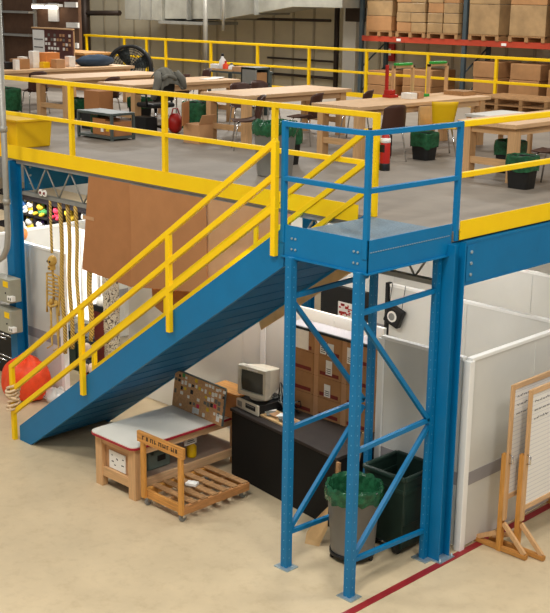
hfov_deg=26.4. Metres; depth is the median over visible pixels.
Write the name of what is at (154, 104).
office chair
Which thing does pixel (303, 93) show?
work table
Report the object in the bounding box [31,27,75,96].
notice board
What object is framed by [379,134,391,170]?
fire extinguisher
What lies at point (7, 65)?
case
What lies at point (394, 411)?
partition panel
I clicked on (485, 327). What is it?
partition panel
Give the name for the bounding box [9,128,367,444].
staircase
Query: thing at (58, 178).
girder
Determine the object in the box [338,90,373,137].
shell chair
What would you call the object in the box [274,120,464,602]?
landing platform
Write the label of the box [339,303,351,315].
print
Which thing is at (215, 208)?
cardboard sheet
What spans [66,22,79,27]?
label holder
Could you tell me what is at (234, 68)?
cardboard box
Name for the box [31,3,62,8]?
tube light
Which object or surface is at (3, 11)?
shelf
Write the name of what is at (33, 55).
canister
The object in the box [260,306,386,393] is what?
partition panel
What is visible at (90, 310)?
rope
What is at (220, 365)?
partition panel
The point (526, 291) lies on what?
partition panel
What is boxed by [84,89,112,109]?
cardboard box
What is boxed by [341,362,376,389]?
carton
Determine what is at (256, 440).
desk
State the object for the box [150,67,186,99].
hooded jacket
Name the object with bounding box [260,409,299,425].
document tray
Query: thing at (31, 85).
shell chair
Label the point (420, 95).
carton
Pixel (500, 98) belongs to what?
wooden pallet
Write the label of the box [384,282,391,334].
post
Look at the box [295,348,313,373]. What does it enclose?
carton
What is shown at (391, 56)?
wall sign
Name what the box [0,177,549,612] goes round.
floor
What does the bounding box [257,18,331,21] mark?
pipe
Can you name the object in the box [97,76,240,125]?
work table
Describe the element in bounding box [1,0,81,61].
shelving unit
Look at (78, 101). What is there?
waste bin
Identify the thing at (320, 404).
carton
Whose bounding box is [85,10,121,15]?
pipe
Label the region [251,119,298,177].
trash bin
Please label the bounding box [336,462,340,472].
plank
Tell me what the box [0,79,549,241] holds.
deck
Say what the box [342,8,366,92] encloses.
wall column
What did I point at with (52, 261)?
skeleton
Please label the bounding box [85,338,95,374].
doll
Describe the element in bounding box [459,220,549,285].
girder
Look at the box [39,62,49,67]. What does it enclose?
box
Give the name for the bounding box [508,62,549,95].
load
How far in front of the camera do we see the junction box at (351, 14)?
30.79 m
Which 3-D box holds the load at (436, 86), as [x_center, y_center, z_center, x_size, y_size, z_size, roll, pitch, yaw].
[3.771,-5.364,28.852,0.902,0.923,0.970,15,20,43]
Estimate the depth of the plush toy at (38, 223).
21.51 m
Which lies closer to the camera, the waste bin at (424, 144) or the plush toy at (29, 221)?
the waste bin at (424, 144)
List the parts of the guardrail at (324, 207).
post, post, kick plate, rail, rail, post, post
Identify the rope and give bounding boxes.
[49,200,52,252]
[57,202,66,353]
[65,204,74,348]
[73,206,80,343]
[87,271,92,341]
[91,273,93,336]
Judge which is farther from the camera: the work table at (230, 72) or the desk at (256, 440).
the work table at (230, 72)
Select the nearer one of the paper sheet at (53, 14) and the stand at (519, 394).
the stand at (519, 394)
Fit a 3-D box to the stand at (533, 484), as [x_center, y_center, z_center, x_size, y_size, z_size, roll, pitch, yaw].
[3.228,1.672,13.342,0.710,1.900,1.560,15,20,43]
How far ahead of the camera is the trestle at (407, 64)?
18.51 m
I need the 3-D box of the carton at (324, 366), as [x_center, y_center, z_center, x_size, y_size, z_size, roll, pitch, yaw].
[0.742,0.725,14.379,0.445,0.264,0.309,15,20,43]
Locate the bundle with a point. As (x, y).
(8, 391)
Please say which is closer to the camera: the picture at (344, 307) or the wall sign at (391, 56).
the picture at (344, 307)
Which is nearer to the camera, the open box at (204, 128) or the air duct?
the open box at (204, 128)
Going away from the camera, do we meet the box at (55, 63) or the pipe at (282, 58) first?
the box at (55, 63)
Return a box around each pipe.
[0,0,10,261]
[81,0,90,50]
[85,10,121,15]
[203,0,207,69]
[222,0,224,30]
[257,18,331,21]
[267,57,333,62]
[272,72,332,79]
[333,8,339,86]
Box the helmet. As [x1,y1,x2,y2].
[93,296,102,310]
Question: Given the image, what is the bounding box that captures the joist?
[16,160,431,284]
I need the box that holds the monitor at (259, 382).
[238,363,279,400]
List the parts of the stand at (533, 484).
stand post, rail, rail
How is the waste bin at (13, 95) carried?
on the deck
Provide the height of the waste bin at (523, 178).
0.430 m
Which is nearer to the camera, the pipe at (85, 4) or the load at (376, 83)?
the load at (376, 83)
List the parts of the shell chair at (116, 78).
backrest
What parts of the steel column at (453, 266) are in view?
plate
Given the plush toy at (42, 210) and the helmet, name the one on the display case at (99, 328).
the helmet
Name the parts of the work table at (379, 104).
leg, leg, leg, leg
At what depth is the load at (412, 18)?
28.27 m
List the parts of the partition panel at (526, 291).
cap rail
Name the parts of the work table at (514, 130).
leg, leg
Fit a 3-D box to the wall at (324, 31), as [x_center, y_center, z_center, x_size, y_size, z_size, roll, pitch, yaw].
[3.638,-6.587,30.656,43.000,9.400,0.250,15,20,43]
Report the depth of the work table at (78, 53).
28.59 m
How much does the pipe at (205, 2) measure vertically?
2.900 m
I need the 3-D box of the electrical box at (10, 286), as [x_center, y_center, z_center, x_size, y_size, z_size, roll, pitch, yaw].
[-4.050,-0.269,17.759,0.550,0.360,0.223,15,20,43]
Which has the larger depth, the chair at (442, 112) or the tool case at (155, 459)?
the chair at (442, 112)
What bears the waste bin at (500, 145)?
on the deck
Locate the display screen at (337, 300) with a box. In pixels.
[320,286,368,322]
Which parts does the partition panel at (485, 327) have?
cap rail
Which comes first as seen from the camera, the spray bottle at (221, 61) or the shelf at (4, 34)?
the spray bottle at (221, 61)
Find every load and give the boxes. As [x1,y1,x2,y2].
[366,0,416,36]
[368,69,402,95]
[395,0,428,37]
[402,68,455,92]
[427,0,469,38]
[468,0,510,40]
[473,60,521,94]
[508,0,549,42]
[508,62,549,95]
[546,70,549,96]
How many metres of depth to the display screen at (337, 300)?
17.68 m
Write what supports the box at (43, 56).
on the work table at (113, 67)
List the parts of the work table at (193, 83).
leg, leg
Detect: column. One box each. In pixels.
[7,160,28,358]
[103,277,119,356]
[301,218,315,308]
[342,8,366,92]
[427,241,466,563]
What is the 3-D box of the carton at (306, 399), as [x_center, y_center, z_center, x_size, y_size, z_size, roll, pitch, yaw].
[0.414,1.156,14.827,0.445,0.264,0.304,15,20,43]
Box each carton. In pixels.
[210,64,218,67]
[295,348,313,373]
[295,368,313,393]
[295,389,312,414]
[296,328,314,352]
[313,375,340,403]
[313,395,340,423]
[314,335,342,360]
[314,354,341,381]
[340,404,374,432]
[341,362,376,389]
[341,383,375,411]
[342,341,377,367]
[401,92,416,98]
[410,91,423,98]
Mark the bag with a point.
(175, 119)
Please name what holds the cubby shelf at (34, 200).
on the floor
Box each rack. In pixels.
[0,330,11,370]
[357,0,549,92]
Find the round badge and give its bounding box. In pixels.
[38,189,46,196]
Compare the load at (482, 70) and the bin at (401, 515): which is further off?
the load at (482, 70)
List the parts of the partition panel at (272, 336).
corner post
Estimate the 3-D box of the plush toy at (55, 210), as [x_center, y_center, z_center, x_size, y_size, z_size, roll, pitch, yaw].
[-3.905,-1.684,21.133,0.280,0.260,0.276,15,20,43]
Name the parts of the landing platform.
rail post, foot plate, leg, rail, rail, foot plate, leg, rail post, leg, rail, rail, foot plate, leg, rail post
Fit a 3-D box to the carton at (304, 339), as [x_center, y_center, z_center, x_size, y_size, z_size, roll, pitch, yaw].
[0.423,0.377,14.619,0.445,0.270,0.307,15,20,43]
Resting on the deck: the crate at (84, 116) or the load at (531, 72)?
the crate at (84, 116)
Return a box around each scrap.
[185,480,198,486]
[305,507,327,545]
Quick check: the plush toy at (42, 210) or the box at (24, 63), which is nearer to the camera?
the plush toy at (42, 210)
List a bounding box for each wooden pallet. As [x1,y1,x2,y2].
[470,107,517,112]
[471,100,549,111]
[484,93,549,107]
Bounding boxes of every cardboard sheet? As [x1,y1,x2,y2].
[82,176,130,286]
[129,184,207,291]
[152,289,189,312]
[207,200,290,277]
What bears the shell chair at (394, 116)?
on the deck
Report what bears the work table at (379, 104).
on the deck
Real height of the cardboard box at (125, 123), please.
0.233 m
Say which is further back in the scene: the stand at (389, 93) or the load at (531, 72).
the load at (531, 72)
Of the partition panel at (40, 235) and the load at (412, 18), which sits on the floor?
the partition panel at (40, 235)
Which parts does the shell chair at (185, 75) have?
backrest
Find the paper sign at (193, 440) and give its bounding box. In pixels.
[184,437,196,445]
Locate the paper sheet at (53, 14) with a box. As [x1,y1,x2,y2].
[48,3,58,21]
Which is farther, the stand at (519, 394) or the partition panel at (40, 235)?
the partition panel at (40, 235)
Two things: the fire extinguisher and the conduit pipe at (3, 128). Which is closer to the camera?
the fire extinguisher
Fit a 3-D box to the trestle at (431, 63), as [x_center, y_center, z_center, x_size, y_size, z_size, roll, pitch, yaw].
[2.675,-3.755,19.227,0.100,0.520,0.520,15,20,43]
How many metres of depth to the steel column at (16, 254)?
17.82 m
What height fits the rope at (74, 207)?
2.035 m
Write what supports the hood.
attached to the hooded jacket
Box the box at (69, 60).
[65,56,75,66]
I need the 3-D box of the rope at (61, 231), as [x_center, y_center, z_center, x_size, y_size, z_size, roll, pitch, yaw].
[-3.113,-0.405,17.190,0.099,2.284,0.060,15,20,43]
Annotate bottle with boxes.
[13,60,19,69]
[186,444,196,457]
[219,53,225,68]
[223,61,228,68]
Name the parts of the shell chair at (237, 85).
backrest, seat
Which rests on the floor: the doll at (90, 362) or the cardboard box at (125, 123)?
the doll at (90, 362)
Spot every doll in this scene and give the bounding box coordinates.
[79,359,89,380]
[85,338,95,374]
[88,360,99,372]
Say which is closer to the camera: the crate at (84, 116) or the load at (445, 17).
the crate at (84, 116)
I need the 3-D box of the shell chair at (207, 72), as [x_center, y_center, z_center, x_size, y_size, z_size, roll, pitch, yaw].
[-1.555,-4.476,24.173,0.527,0.834,0.444,-6,16,-23]
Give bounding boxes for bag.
[168,108,181,133]
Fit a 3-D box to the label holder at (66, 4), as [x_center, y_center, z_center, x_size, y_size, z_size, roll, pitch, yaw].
[-5.646,-8.359,32.500,0.550,0.140,0.060,15,20,43]
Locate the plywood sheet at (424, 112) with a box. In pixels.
[418,105,434,130]
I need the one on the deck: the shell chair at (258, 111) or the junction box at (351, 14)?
the shell chair at (258, 111)
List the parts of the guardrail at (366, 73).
post, post, post, post, post, post, rail, kick plate, rail, post, post, post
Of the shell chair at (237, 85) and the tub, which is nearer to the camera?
the tub
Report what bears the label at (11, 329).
attached to the electrical box at (11, 322)
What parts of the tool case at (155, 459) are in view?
panel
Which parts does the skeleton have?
arm, leg, leg, arm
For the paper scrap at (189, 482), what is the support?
on the wooden dolly
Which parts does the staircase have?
post, post, post, handrail, rail, rail, post, post, rail, handrail, post, post, rail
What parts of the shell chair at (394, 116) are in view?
backrest, leg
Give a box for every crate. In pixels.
[81,113,115,128]
[135,115,156,130]
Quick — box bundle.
[5,385,20,410]
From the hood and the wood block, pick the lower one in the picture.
the wood block
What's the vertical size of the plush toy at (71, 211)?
0.260 m
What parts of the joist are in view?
web rod, web rod, web rod, web rod, web rod, web rod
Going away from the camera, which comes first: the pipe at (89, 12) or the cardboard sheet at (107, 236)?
the cardboard sheet at (107, 236)
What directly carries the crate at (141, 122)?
on the deck
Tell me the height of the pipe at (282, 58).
0.059 m
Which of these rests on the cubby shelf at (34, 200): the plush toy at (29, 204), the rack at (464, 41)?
the plush toy at (29, 204)
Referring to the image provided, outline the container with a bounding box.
[90,114,106,131]
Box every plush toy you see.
[23,200,27,209]
[23,201,32,214]
[23,221,27,239]
[25,217,33,227]
[32,203,46,216]
[36,220,44,226]
[52,207,58,220]
[64,210,73,221]
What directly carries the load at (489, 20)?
on the rack at (464, 41)
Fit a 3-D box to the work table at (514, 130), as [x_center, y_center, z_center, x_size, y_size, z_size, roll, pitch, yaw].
[4.133,-2.354,16.590,0.900,0.760,4.040,15,20,43]
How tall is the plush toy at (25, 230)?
0.460 m
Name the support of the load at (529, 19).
on the rack at (464, 41)
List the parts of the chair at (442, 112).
backrest, leg, leg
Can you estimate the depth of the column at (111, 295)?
17.39 m
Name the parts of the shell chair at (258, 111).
leg, leg, seat, backrest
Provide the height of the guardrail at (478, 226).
1.206 m
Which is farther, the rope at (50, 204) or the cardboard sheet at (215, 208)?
the rope at (50, 204)
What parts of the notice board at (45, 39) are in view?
stand leg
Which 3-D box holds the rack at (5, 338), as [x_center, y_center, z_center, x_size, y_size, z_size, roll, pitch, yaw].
[-4.576,0.580,18.727,1.082,1.050,0.506,15,20,43]
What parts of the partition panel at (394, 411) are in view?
corner post, cap rail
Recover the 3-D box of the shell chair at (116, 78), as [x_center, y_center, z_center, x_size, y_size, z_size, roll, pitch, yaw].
[-3.107,-3.849,21.729,0.527,0.834,0.444,12,19,37]
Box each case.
[4,62,12,68]
[93,308,119,360]
[146,450,169,470]
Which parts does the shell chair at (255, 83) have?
backrest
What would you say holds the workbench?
on the floor
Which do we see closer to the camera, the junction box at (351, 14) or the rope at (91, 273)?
the rope at (91, 273)
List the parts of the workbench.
leg, panel, leg, leg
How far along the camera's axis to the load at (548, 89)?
25.94 m
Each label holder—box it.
[64,2,77,6]
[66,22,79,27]
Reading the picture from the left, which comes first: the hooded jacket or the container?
the container
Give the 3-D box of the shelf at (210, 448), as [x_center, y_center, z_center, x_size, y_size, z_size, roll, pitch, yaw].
[-1.323,1.920,15.055,0.720,0.025,1.720,15,20,43]
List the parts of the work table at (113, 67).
leg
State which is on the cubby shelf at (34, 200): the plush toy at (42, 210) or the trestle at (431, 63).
the plush toy at (42, 210)
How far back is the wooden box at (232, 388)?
15.00 m
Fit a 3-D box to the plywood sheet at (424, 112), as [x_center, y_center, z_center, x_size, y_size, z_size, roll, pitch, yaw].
[2.294,-2.677,17.796,0.030,0.720,0.400,15,20,43]
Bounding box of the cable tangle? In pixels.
[272,382,301,413]
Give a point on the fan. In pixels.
(144, 61)
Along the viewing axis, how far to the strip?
13.67 m
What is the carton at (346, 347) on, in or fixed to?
on the carton at (346, 366)
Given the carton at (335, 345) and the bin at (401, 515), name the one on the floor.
the bin at (401, 515)
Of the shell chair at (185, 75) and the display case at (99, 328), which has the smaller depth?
the display case at (99, 328)
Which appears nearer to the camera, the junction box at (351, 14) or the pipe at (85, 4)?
the junction box at (351, 14)
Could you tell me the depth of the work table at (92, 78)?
22.25 m
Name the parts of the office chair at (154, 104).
armrest, seat, backrest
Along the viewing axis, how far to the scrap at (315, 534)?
13.14 m
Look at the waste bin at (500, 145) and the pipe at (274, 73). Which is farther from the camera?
the pipe at (274, 73)
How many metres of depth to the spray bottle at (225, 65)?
24.27 m
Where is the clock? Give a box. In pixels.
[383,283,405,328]
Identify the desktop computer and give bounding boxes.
[236,393,282,415]
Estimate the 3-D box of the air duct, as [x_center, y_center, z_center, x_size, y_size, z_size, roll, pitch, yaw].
[-0.979,-8.744,32.079,8.500,2.080,1.350,15,20,43]
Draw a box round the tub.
[0,115,51,147]
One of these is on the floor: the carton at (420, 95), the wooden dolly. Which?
the wooden dolly
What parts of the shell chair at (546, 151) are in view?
seat, leg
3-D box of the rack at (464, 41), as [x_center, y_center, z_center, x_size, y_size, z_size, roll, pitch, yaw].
[5.784,-4.771,27.035,9.350,7.400,1.080,15,20,43]
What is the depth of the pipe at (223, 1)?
31.50 m
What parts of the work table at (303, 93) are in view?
leg, leg, leg, leg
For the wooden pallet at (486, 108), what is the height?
0.125 m
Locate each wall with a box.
[0,157,549,273]
[90,0,549,90]
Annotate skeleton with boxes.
[46,255,60,350]
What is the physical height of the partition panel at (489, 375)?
2.238 m
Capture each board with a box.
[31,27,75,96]
[172,370,226,426]
[296,319,367,347]
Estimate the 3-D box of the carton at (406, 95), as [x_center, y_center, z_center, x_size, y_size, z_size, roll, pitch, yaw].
[2.079,-3.267,18.195,0.200,0.090,0.150,15,20,43]
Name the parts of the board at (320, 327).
edge strip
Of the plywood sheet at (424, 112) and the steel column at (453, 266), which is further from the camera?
the plywood sheet at (424, 112)
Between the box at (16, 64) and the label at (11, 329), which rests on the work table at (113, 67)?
the box at (16, 64)
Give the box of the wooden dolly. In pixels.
[137,430,249,521]
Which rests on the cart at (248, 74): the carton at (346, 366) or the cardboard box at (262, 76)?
the cardboard box at (262, 76)
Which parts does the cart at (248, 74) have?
panel, panel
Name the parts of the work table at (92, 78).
leg, leg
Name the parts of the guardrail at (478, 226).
kick plate, rail, rail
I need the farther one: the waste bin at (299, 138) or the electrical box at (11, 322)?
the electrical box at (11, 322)
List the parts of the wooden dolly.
handle post, rail, rail, handle post, rail, rail, rail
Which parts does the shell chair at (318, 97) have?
seat, leg, backrest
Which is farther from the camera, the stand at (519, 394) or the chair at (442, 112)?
the chair at (442, 112)
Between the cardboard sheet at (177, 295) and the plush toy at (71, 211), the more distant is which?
the plush toy at (71, 211)
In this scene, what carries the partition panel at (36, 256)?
on the floor
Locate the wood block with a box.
[444,89,475,95]
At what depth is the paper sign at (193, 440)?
14.86 m
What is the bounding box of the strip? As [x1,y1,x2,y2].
[259,269,350,329]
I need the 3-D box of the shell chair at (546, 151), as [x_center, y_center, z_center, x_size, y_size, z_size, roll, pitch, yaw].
[3.553,-1.931,14.832,0.527,0.834,0.444,10,18,32]
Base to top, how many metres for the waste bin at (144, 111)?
0.432 m
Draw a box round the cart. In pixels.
[77,108,134,141]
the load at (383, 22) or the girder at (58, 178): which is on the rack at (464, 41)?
the load at (383, 22)
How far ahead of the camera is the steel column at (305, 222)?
22.60 m
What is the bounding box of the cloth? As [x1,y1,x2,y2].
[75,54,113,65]
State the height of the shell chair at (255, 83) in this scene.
0.834 m
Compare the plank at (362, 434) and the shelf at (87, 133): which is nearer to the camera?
the plank at (362, 434)
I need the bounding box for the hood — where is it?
[161,74,177,80]
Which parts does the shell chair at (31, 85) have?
backrest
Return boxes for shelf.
[0,188,85,226]
[2,10,36,12]
[3,33,32,36]
[77,131,134,139]
[147,433,231,476]
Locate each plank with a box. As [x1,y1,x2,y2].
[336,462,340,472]
[359,433,363,461]
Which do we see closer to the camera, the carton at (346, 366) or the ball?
the carton at (346, 366)
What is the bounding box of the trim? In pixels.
[90,0,536,85]
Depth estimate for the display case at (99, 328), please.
18.37 m
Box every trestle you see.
[391,62,414,90]
[426,61,448,93]
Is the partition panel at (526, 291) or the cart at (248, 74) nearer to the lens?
the partition panel at (526, 291)
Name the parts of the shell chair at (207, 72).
backrest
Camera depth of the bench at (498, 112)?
18.23 m
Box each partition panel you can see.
[0,219,128,336]
[24,241,69,392]
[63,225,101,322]
[128,286,259,427]
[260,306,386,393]
[339,260,549,326]
[374,335,466,544]
[388,283,549,356]
[453,329,549,551]
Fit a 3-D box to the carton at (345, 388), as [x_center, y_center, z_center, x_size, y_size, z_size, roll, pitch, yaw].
[1.063,1.070,14.140,0.445,0.264,0.304,15,20,43]
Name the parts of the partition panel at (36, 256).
cap rail, corner post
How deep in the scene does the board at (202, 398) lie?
15.00 m
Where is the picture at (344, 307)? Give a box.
[338,301,351,318]
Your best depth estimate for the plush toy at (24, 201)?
21.82 m
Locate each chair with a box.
[21,71,50,113]
[105,76,122,119]
[136,71,174,128]
[175,74,191,112]
[186,68,211,100]
[228,82,255,130]
[231,95,266,150]
[251,80,280,119]
[287,93,323,146]
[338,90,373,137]
[368,105,406,161]
[427,102,458,156]
[530,147,549,182]
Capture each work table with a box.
[4,64,134,101]
[31,71,160,118]
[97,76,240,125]
[200,85,351,143]
[311,92,490,159]
[457,110,549,182]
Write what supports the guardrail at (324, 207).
on the deck
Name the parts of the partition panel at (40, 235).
cap rail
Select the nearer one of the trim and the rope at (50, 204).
the rope at (50, 204)
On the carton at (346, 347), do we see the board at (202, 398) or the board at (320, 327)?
the board at (320, 327)
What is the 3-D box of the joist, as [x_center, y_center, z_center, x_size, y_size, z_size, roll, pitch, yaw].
[-1.017,-1.191,14.846,7.900,0.495,0.090,15,20,43]
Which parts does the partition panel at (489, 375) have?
corner post, cap rail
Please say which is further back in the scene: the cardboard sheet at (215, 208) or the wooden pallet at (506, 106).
the wooden pallet at (506, 106)
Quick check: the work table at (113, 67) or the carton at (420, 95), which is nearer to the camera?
the carton at (420, 95)
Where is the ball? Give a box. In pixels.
[1,354,50,400]
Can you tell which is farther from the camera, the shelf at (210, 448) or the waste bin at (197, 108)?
the waste bin at (197, 108)
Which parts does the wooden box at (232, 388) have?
lid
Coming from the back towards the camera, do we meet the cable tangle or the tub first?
the tub
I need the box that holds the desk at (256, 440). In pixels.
[230,406,374,526]
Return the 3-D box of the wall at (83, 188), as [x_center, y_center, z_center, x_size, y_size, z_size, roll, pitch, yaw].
[0.303,-3.386,29.536,27.000,3.300,0.100,15,20,43]
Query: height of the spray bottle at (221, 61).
0.340 m
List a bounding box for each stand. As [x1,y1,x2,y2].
[382,65,397,97]
[474,370,549,559]
[489,382,549,560]
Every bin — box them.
[5,86,21,111]
[74,97,83,117]
[127,96,152,119]
[181,100,217,127]
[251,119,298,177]
[293,128,302,164]
[324,471,383,561]
[363,450,422,553]
[410,131,439,160]
[494,138,527,173]
[505,153,539,189]
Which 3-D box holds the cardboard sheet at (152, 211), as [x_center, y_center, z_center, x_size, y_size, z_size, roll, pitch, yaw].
[-1.396,-0.800,15.214,1.550,1.400,0.008,15,20,43]
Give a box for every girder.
[22,165,88,190]
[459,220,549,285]
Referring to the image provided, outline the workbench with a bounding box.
[91,405,231,500]
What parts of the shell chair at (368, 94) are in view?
backrest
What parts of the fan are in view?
blade, blade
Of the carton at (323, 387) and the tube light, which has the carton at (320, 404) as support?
the carton at (323, 387)
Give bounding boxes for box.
[0,273,21,303]
[0,303,22,333]
[10,58,29,68]
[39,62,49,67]
[51,59,64,67]
[65,56,75,66]
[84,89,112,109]
[93,116,119,134]
[105,120,131,136]
[182,101,214,143]
[214,380,245,417]
[232,66,248,71]
[257,72,266,82]
[345,8,365,21]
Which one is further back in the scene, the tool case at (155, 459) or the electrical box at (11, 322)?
the electrical box at (11, 322)
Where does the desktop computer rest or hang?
on the desk at (256, 440)
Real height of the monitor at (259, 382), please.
0.430 m
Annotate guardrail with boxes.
[0,75,380,220]
[84,34,549,97]
[459,111,549,239]
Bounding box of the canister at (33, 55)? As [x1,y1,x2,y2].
[28,51,39,67]
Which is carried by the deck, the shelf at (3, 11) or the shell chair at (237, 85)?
the shell chair at (237, 85)
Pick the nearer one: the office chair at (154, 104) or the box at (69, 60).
the office chair at (154, 104)
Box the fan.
[109,44,153,71]
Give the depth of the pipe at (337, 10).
31.86 m
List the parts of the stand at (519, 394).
stand post, rail, rail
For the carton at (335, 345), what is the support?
on the carton at (324, 366)
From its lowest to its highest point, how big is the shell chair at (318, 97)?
0.834 m
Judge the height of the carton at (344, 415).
0.264 m
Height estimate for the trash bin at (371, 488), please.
0.885 m
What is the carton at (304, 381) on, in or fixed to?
on the carton at (306, 399)
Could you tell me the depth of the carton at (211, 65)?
24.48 m
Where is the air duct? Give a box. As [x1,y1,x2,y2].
[125,0,373,24]
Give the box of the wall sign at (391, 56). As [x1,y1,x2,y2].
[388,44,395,60]
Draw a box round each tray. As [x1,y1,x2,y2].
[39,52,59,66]
[77,108,134,115]
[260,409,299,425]

